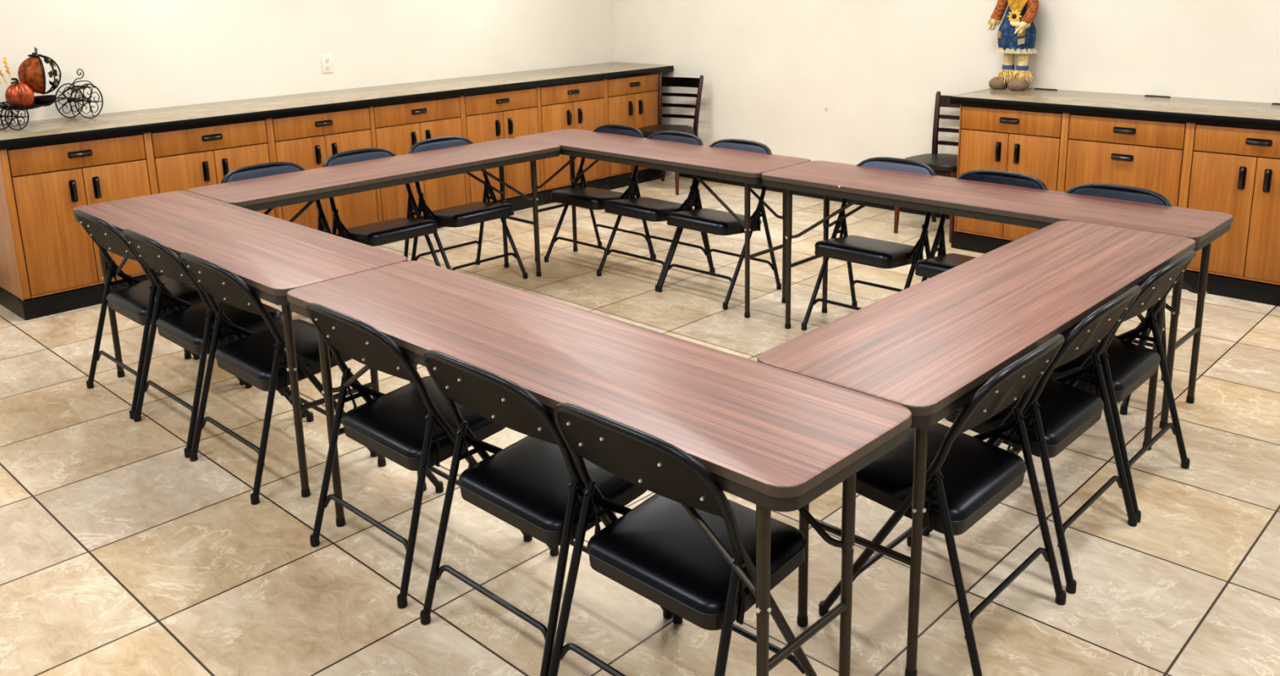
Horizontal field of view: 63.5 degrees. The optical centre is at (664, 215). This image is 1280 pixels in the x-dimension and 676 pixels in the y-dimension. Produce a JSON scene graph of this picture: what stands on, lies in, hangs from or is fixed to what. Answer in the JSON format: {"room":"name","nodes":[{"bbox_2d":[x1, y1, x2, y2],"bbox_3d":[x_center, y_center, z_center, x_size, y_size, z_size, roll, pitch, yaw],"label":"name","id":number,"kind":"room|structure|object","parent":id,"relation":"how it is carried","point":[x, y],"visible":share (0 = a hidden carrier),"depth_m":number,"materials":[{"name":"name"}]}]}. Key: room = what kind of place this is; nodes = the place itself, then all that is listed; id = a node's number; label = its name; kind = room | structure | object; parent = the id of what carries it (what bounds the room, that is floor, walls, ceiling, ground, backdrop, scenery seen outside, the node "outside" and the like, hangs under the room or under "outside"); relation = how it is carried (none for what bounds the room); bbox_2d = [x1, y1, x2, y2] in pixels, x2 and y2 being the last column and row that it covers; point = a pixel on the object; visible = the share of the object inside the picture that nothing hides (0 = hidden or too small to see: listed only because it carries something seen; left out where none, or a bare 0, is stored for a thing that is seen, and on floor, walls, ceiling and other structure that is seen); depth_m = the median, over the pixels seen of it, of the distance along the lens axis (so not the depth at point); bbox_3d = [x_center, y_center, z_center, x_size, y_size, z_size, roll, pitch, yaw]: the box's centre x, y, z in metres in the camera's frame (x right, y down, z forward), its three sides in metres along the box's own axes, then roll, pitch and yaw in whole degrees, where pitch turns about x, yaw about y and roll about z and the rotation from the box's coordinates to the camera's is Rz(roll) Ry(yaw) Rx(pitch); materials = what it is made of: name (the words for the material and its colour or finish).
{"room":"meeting room","nodes":[
{"label":"meeting room","id":0,"kind":"room"},
{"bbox_2d":[0,0,615,124],"bbox_3d":[-3.329,-1.036,5.920,0.100,2.750,8.600,11,18,42],"label":"wall","id":1,"kind":"structure","parent":0,"point":[140,55],"depth_m":6.70,"materials":[{"name":"beige paint"}]},
{"bbox_2d":[320,53,333,73],"bbox_3d":[-2.279,-1.028,6.993,0.012,0.124,0.076,11,18,42],"label":"wall outlet","id":2,"kind":"object","parent":1,"relation":"attached to","point":[326,60],"visible":1,"depth_m":6.99,"materials":[{"name":"plastic"}]},
{"bbox_2d":[0,173,1279,675],"bbox_3d":[-0.064,0.985,3.299,8.950,0.100,8.600,11,18,42],"label":"floor","id":3,"kind":"structure","parent":0,"point":[122,553],"depth_m":3.16,"materials":[{"name":"tile"}]},
{"bbox_2d":[0,133,162,319],"bbox_3d":[-3.247,-0.004,5.616,0.690,0.876,0.711,11,18,42],"label":"base cabinet","id":4,"kind":"object","parent":3,"relation":"on","point":[50,264],"visible":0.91,"depth_m":5.32,"materials":[{"name":"brown wood"}]},
{"bbox_2d":[0,62,673,150],"bbox_3d":[-1.842,-0.826,7.003,0.694,0.046,4.888,11,18,42],"label":"countertop","id":5,"kind":"structure","parent":4,"relation":"on","point":[55,131],"depth_m":6.33,"materials":[{"name":"beige laminate"}]},
{"bbox_2d":[0,47,102,130],"bbox_3d":[-3.350,-0.690,5.521,0.188,0.412,0.716,3,14,16],"label":"carriage","id":6,"kind":"object","parent":5,"relation":"on","point":[20,96],"visible":1,"depth_m":5.46,"materials":[{"name":"black metal"}]},
{"bbox_2d":[0,97,57,110],"bbox_3d":[-3.379,-0.589,5.449,0.124,0.066,0.397,3,14,16],"label":"tray","id":7,"kind":"object","parent":6,"relation":"on","point":[15,104],"depth_m":5.40,"materials":[{"name":"brown metal"}]},
{"bbox_2d":[33,94,56,106],"bbox_3d":[-3.341,-0.616,5.574,0.100,0.055,0.124,3,14,16],"label":"bowl","id":8,"kind":"object","parent":6,"relation":"on","point":[42,100],"depth_m":5.54,"materials":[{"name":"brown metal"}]},
{"bbox_2d":[73,209,244,418],"bbox_3d":[-2.105,0.335,4.274,0.494,0.789,0.472,11,18,42],"label":"folding chair","id":9,"kind":"object","parent":3,"relation":"on","point":[135,302],"visible":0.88,"depth_m":4.18,"materials":[{"name":"metal"}]},
{"bbox_2d":[106,275,200,315],"bbox_3d":[-2.079,0.316,4.299,0.410,0.059,0.342,11,18,42],"label":"seat cushion","id":10,"kind":"object","parent":9,"relation":"on","point":[132,300],"depth_m":4.23,"materials":[{"name":"black leather"}]},
{"bbox_2d":[146,118,279,218],"bbox_3d":[-2.771,-0.128,6.113,0.690,0.876,0.688,11,18,42],"label":"base cabinet","id":11,"kind":"object","parent":3,"relation":"on","point":[184,159],"visible":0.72,"depth_m":5.80,"materials":[{"name":"brown wood"}]},
{"bbox_2d":[121,229,306,457],"bbox_3d":[-1.734,0.407,3.938,0.494,0.789,0.472,11,18,42],"label":"folding chair","id":12,"kind":"object","parent":3,"relation":"on","point":[191,327],"visible":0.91,"depth_m":3.84,"materials":[{"name":"metal"}]},
{"bbox_2d":[155,297,281,345],"bbox_3d":[-1.708,0.388,3.962,0.410,0.059,0.342,11,18,42],"label":"seat cushion","id":13,"kind":"object","parent":12,"relation":"on","point":[186,326],"depth_m":3.90,"materials":[{"name":"black leather"}]},
{"bbox_2d":[72,191,408,497],"bbox_3d":[-1.679,0.414,4.018,1.843,0.737,0.478,11,18,42],"label":"folding table","id":14,"kind":"object","parent":3,"relation":"on","point":[274,256],"visible":0.63,"depth_m":3.71,"materials":[{"name":"brown wood"}]},
{"bbox_2d":[220,161,331,313],"bbox_3d":[-1.812,0.162,4.993,0.472,0.789,0.494,11,18,42],"label":"folding chair","id":15,"kind":"object","parent":3,"relation":"on","point":[257,171],"visible":0.22,"depth_m":5.07,"materials":[{"name":"metal"}]},
{"bbox_2d":[180,252,377,504],"bbox_3d":[-1.361,0.480,3.598,0.494,0.789,0.472,11,18,42],"label":"folding chair","id":16,"kind":"object","parent":3,"relation":"on","point":[259,359],"visible":0.89,"depth_m":3.49,"materials":[{"name":"metal"}]},
{"bbox_2d":[214,319,341,380],"bbox_3d":[-1.335,0.461,3.623,0.410,0.059,0.342,11,18,42],"label":"seat cushion","id":17,"kind":"object","parent":16,"relation":"on","point":[251,356],"depth_m":3.56,"materials":[{"name":"black leather"}]},
{"bbox_2d":[268,106,380,235],"bbox_3d":[-2.305,-0.250,6.598,0.690,0.876,0.679,11,18,42],"label":"base cabinet","id":18,"kind":"object","parent":3,"relation":"on","point":[307,141],"visible":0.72,"depth_m":6.35,"materials":[{"name":"brown wood"}]},
{"bbox_2d":[187,138,560,276],"bbox_3d":[-1.370,0.105,5.319,0.478,0.737,1.894,11,18,42],"label":"folding table","id":19,"kind":"object","parent":3,"relation":"on","point":[269,193],"visible":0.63,"depth_m":5.12,"materials":[{"name":"brown wood"}]},
{"bbox_2d":[322,147,440,266],"bbox_3d":[-1.455,0.069,5.366,0.472,0.789,0.494,11,18,42],"label":"folding chair","id":20,"kind":"object","parent":3,"relation":"on","point":[393,230],"visible":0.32,"depth_m":5.30,"materials":[{"name":"metal"}]},
{"bbox_2d":[343,217,436,238],"bbox_3d":[-1.427,0.062,5.337,0.342,0.059,0.410,11,18,42],"label":"seat cushion","id":21,"kind":"object","parent":20,"relation":"on","point":[403,227],"depth_m":5.25,"materials":[{"name":"black leather"}]},
{"bbox_2d":[306,302,532,608],"bbox_3d":[-0.737,0.603,3.031,0.494,0.789,0.472,11,18,42],"label":"folding chair","id":22,"kind":"object","parent":3,"relation":"on","point":[412,425],"visible":0.9,"depth_m":2.92,"materials":[{"name":"metal"}]},
{"bbox_2d":[342,375,492,457],"bbox_3d":[-0.711,0.583,3.055,0.410,0.059,0.342,11,18,42],"label":"seat cushion","id":23,"kind":"object","parent":22,"relation":"on","point":[393,422],"depth_m":2.99,"materials":[{"name":"black leather"}]},
{"bbox_2d":[371,96,468,228],"bbox_3d":[-1.836,-0.372,7.088,0.690,0.876,0.700,11,18,42],"label":"base cabinet","id":24,"kind":"object","parent":3,"relation":"on","point":[397,127],"visible":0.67,"depth_m":6.82,"materials":[{"name":"brown wood"}]},
{"bbox_2d":[408,136,528,279],"bbox_3d":[-1.108,-0.022,5.728,0.472,0.789,0.494,11,18,42],"label":"folding chair","id":25,"kind":"object","parent":3,"relation":"on","point":[476,212],"visible":0.51,"depth_m":5.67,"materials":[{"name":"metal"}]},
{"bbox_2d":[422,201,513,219],"bbox_3d":[-1.079,-0.029,5.699,0.342,0.059,0.410,11,18,42],"label":"seat cushion","id":26,"kind":"object","parent":25,"relation":"on","point":[477,210],"depth_m":5.61,"materials":[{"name":"black leather"}]},
{"bbox_2d":[462,87,544,211],"bbox_3d":[-1.367,-0.495,7.578,0.690,0.876,0.678,11,18,42],"label":"base cabinet","id":27,"kind":"object","parent":3,"relation":"on","point":[507,114],"visible":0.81,"depth_m":7.35,"materials":[{"name":"brown wood"}]},
{"bbox_2d":[420,349,672,675],"bbox_3d":[-0.315,0.685,2.647,0.494,0.789,0.472,11,18,42],"label":"folding chair","id":28,"kind":"object","parent":3,"relation":"on","point":[534,484],"visible":0.9,"depth_m":2.55,"materials":[{"name":"metal"}]},
{"bbox_2d":[458,435,635,530],"bbox_3d":[-0.289,0.666,2.672,0.410,0.059,0.342,11,18,42],"label":"seat cushion","id":29,"kind":"object","parent":28,"relation":"on","point":[526,481],"depth_m":2.61,"materials":[{"name":"black leather"}]},
{"bbox_2d":[538,79,609,204],"bbox_3d":[-0.906,-0.615,8.059,0.690,0.876,0.675,11,18,42],"label":"base cabinet","id":30,"kind":"object","parent":3,"relation":"on","point":[582,105],"visible":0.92,"depth_m":7.80,"materials":[{"name":"brown wood"}]},
{"bbox_2d":[286,260,911,675],"bbox_3d":[-0.303,0.683,2.767,1.904,0.737,0.478,11,18,42],"label":"folding table","id":31,"kind":"object","parent":3,"relation":"on","point":[771,437],"visible":0.81,"depth_m":2.37,"materials":[{"name":"brown wood"}]},
{"bbox_2d":[544,124,656,275],"bbox_3d":[-0.391,-0.116,6.078,0.494,0.789,0.472,11,18,42],"label":"folding chair","id":32,"kind":"object","parent":3,"relation":"on","point":[591,198],"visible":0.43,"depth_m":6.05,"materials":[{"name":"metal"}]},
{"bbox_2d":[551,186,633,202],"bbox_3d":[-0.417,-0.122,6.048,0.410,0.059,0.342,11,18,42],"label":"seat cushion","id":33,"kind":"object","parent":32,"relation":"on","point":[585,194],"depth_m":5.96,"materials":[{"name":"black leather"}]},
{"bbox_2d":[605,72,665,190],"bbox_3d":[-0.459,-0.732,8.526,0.690,0.876,0.641,11,18,42],"label":"base cabinet","id":34,"kind":"object","parent":3,"relation":"on","point":[633,100],"visible":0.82,"depth_m":8.26,"materials":[{"name":"brown wood"}]},
{"bbox_2d":[596,131,711,291],"bbox_3d":[-0.058,-0.051,5.776,0.494,0.789,0.472,11,18,42],"label":"folding chair","id":35,"kind":"object","parent":3,"relation":"on","point":[648,209],"visible":0.47,"depth_m":5.71,"materials":[{"name":"metal"}]},
{"bbox_2d":[604,196,693,214],"bbox_3d":[-0.085,-0.057,5.745,0.410,0.059,0.342,11,18,42],"label":"seat cushion","id":36,"kind":"object","parent":35,"relation":"on","point":[639,205],"depth_m":5.65,"materials":[{"name":"black leather"}]},
{"bbox_2d":[514,128,810,318],"bbox_3d":[-0.068,-0.010,5.714,1.822,0.737,0.478,11,18,42],"label":"folding table","id":37,"kind":"object","parent":3,"relation":"on","point":[746,167],"visible":0.8,"depth_m":5.35,"materials":[{"name":"brown wood"}]},
{"bbox_2d":[631,74,703,195],"bbox_3d":[0.030,-0.654,8.163,0.426,0.875,0.494,6,15,27],"label":"chair","id":38,"kind":"object","parent":3,"relation":"on","point":[648,131],"visible":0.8,"depth_m":8.24,"materials":[{"name":"brown wood"}]},
{"bbox_2d":[547,402,817,675],"bbox_3d":[0.044,0.755,2.321,0.494,0.789,0.472,11,18,42],"label":"folding chair","id":39,"kind":"object","parent":3,"relation":"on","point":[655,549],"visible":1,"depth_m":2.24,"materials":[{"name":"metal"}]},
{"bbox_2d":[586,493,804,613],"bbox_3d":[0.070,0.736,2.346,0.410,0.059,0.342,11,18,42],"label":"seat cushion","id":40,"kind":"object","parent":39,"relation":"on","point":[655,545],"depth_m":2.29,"materials":[{"name":"black leather"}]},
{"bbox_2d":[657,138,781,309],"bbox_3d":[0.287,0.016,5.462,0.494,0.789,0.472,11,18,42],"label":"folding chair","id":41,"kind":"object","parent":3,"relation":"on","point":[706,220],"visible":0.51,"depth_m":5.40,"materials":[{"name":"metal"}]},
{"bbox_2d":[666,208,761,227],"bbox_3d":[0.261,0.011,5.431,0.410,0.059,0.342,11,18,42],"label":"seat cushion","id":42,"kind":"object","parent":41,"relation":"on","point":[704,217],"depth_m":5.35,"materials":[{"name":"black leather"}]},
{"bbox_2d":[801,157,936,330],"bbox_3d":[0.977,0.151,4.835,0.494,0.789,0.472,11,18,42],"label":"folding chair","id":43,"kind":"object","parent":3,"relation":"on","point":[864,251],"visible":0.44,"depth_m":4.77,"materials":[{"name":"metal"}]},
{"bbox_2d":[814,235,916,259],"bbox_3d":[0.950,0.145,4.805,0.410,0.059,0.342,11,18,42],"label":"seat cushion","id":44,"kind":"object","parent":43,"relation":"on","point":[851,246],"depth_m":4.72,"materials":[{"name":"black leather"}]},
{"bbox_2d":[893,91,959,243],"bbox_3d":[1.795,-0.327,6.635,0.426,0.875,0.494,11,18,42],"label":"chair","id":45,"kind":"object","parent":3,"relation":"on","point":[943,164],"visible":0.45,"depth_m":6.70,"materials":[{"name":"brown wood"}]},
{"bbox_2d":[818,333,1066,675],"bbox_3d":[0.734,0.663,2.665,0.472,0.789,0.494,11,18,42],"label":"folding chair","id":46,"kind":"object","parent":3,"relation":"on","point":[969,476],"visible":0.94,"depth_m":2.58,"materials":[{"name":"metal"}]},
{"bbox_2d":[856,422,1026,520],"bbox_3d":[0.705,0.645,2.688,0.342,0.059,0.410,11,18,42],"label":"seat cushion","id":47,"kind":"object","parent":46,"relation":"on","point":[976,472],"depth_m":2.62,"materials":[{"name":"black leather"}]},
{"bbox_2d":[757,220,1195,675],"bbox_3d":[1.034,0.575,3.135,0.478,0.737,1.894,11,18,42],"label":"folding table","id":48,"kind":"object","parent":3,"relation":"on","point":[926,348],"visible":0.71,"depth_m":2.75,"materials":[{"name":"brown wood"}]},
{"bbox_2d":[915,169,1048,281],"bbox_3d":[1.361,0.226,4.486,0.494,0.789,0.472,11,18,42],"label":"folding chair","id":49,"kind":"object","parent":3,"relation":"on","point":[932,266],"visible":0.24,"depth_m":4.52,"materials":[{"name":"metal"}]},
{"bbox_2d":[915,253,976,271],"bbox_3d":[1.335,0.221,4.455,0.410,0.059,0.342,11,18,42],"label":"seat cushion","id":50,"kind":"object","parent":49,"relation":"on","point":[944,262],"depth_m":4.45,"materials":[{"name":"black leather"}]},
{"bbox_2d":[761,160,1233,428],"bbox_3d":[1.306,0.258,4.463,1.920,0.739,0.482,11,18,42],"label":"folding table","id":51,"kind":"object","parent":3,"relation":"on","point":[1024,206],"visible":0.91,"depth_m":4.22,"materials":[{"name":"brown wood"}]},
{"bbox_2d":[951,105,1066,253],"bbox_3d":[2.200,-0.242,6.237,0.641,0.876,0.685,11,18,42],"label":"base cabinet","id":52,"kind":"object","parent":3,"relation":"on","point":[1026,142],"visible":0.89,"depth_m":5.99,"materials":[{"name":"brown wood"}]},
{"bbox_2d":[922,284,1141,593],"bbox_3d":[1.099,0.568,3.046,0.472,0.789,0.494,11,18,42],"label":"folding chair","id":53,"kind":"object","parent":3,"relation":"on","point":[1056,413],"visible":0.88,"depth_m":2.92,"materials":[{"name":"metal"}]},
{"bbox_2d":[955,377,1103,444],"bbox_3d":[1.070,0.549,3.069,0.342,0.059,0.410,11,18,42],"label":"seat cushion","id":54,"kind":"object","parent":53,"relation":"on","point":[1065,410],"depth_m":2.99,"materials":[{"name":"black leather"}]},
{"bbox_2d":[1016,249,1196,522],"bbox_3d":[1.438,0.479,3.400,0.472,0.789,0.494,11,18,42],"label":"folding chair","id":55,"kind":"object","parent":3,"relation":"on","point":[1126,365],"visible":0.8,"depth_m":3.29,"materials":[{"name":"metal"}]},
{"bbox_2d":[1053,337,1160,391],"bbox_3d":[1.409,0.461,3.423,0.342,0.059,0.410,11,18,42],"label":"seat cushion","id":56,"kind":"object","parent":55,"relation":"on","point":[1130,363],"depth_m":3.34,"materials":[{"name":"black leather"}]},
{"bbox_2d":[1065,182,1173,414],"bbox_3d":[1.726,0.297,4.154,0.494,0.789,0.472,11,18,42],"label":"folding chair","id":57,"kind":"object","parent":3,"relation":"on","point":[1096,189],"visible":0.2,"depth_m":4.18,"materials":[{"name":"metal"}]},
{"bbox_2d":[1060,113,1191,207],"bbox_3d":[2.670,-0.151,5.809,0.643,0.876,0.685,11,18,42],"label":"base cabinet","id":58,"kind":"object","parent":3,"relation":"on","point":[1152,155],"visible":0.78,"depth_m":5.51,"materials":[{"name":"brown wood"}]},
{"bbox_2d":[1182,123,1279,306],"bbox_3d":[3.141,-0.059,5.382,0.642,0.876,0.685,11,18,42],"label":"base cabinet","id":59,"kind":"object","parent":3,"relation":"on","point":[1233,171],"visible":0.88,"depth_m":5.19,"materials":[{"name":"brown wood"}]},
{"bbox_2d":[950,87,1279,129],"bbox_3d":[2.661,-0.606,5.722,1.992,0.050,0.679,11,18,42],"label":"countertop","id":60,"kind":"structure","parent":59,"relation":"on","point":[1202,111],"depth_m":5.65,"materials":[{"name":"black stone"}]},
{"bbox_2d":[986,0,1039,90],"bbox_3d":[2.167,-1.181,6.361,0.227,0.803,0.321,-7,14,-23],"label":"doll","id":61,"kind":"object","parent":60,"relation":"on","point":[1016,34],"visible":1,"depth_m":6.35,"materials":[{"name":"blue fabric"}]},
{"bbox_2d":[1011,13,1017,18],"bbox_3d":[2.115,-1.203,6.246,0.019,0.030,0.034,-13,18,-41],"label":"flower","id":62,"kind":"object","parent":61,"relation":"on","point":[1013,15],"depth_m":6.24,"materials":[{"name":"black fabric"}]},
{"bbox_2d":[613,0,1279,175],"bbox_3d":[2.842,-1.151,5.961,8.850,2.750,0.100,11,18,42],"label":"wall","id":63,"kind":"structure","parent":0,"point":[846,82],"depth_m":7.15,"materials":[{"name":"beige paint"}]},
{"bbox_2d":[679,173,949,219],"bbox_3d":[1.153,-0.179,7.744,2.820,0.100,0.012,11,18,42],"label":"baseboard","id":64,"kind":"structure","parent":63,"relation":"attached to","point":[759,186],"depth_m":7.78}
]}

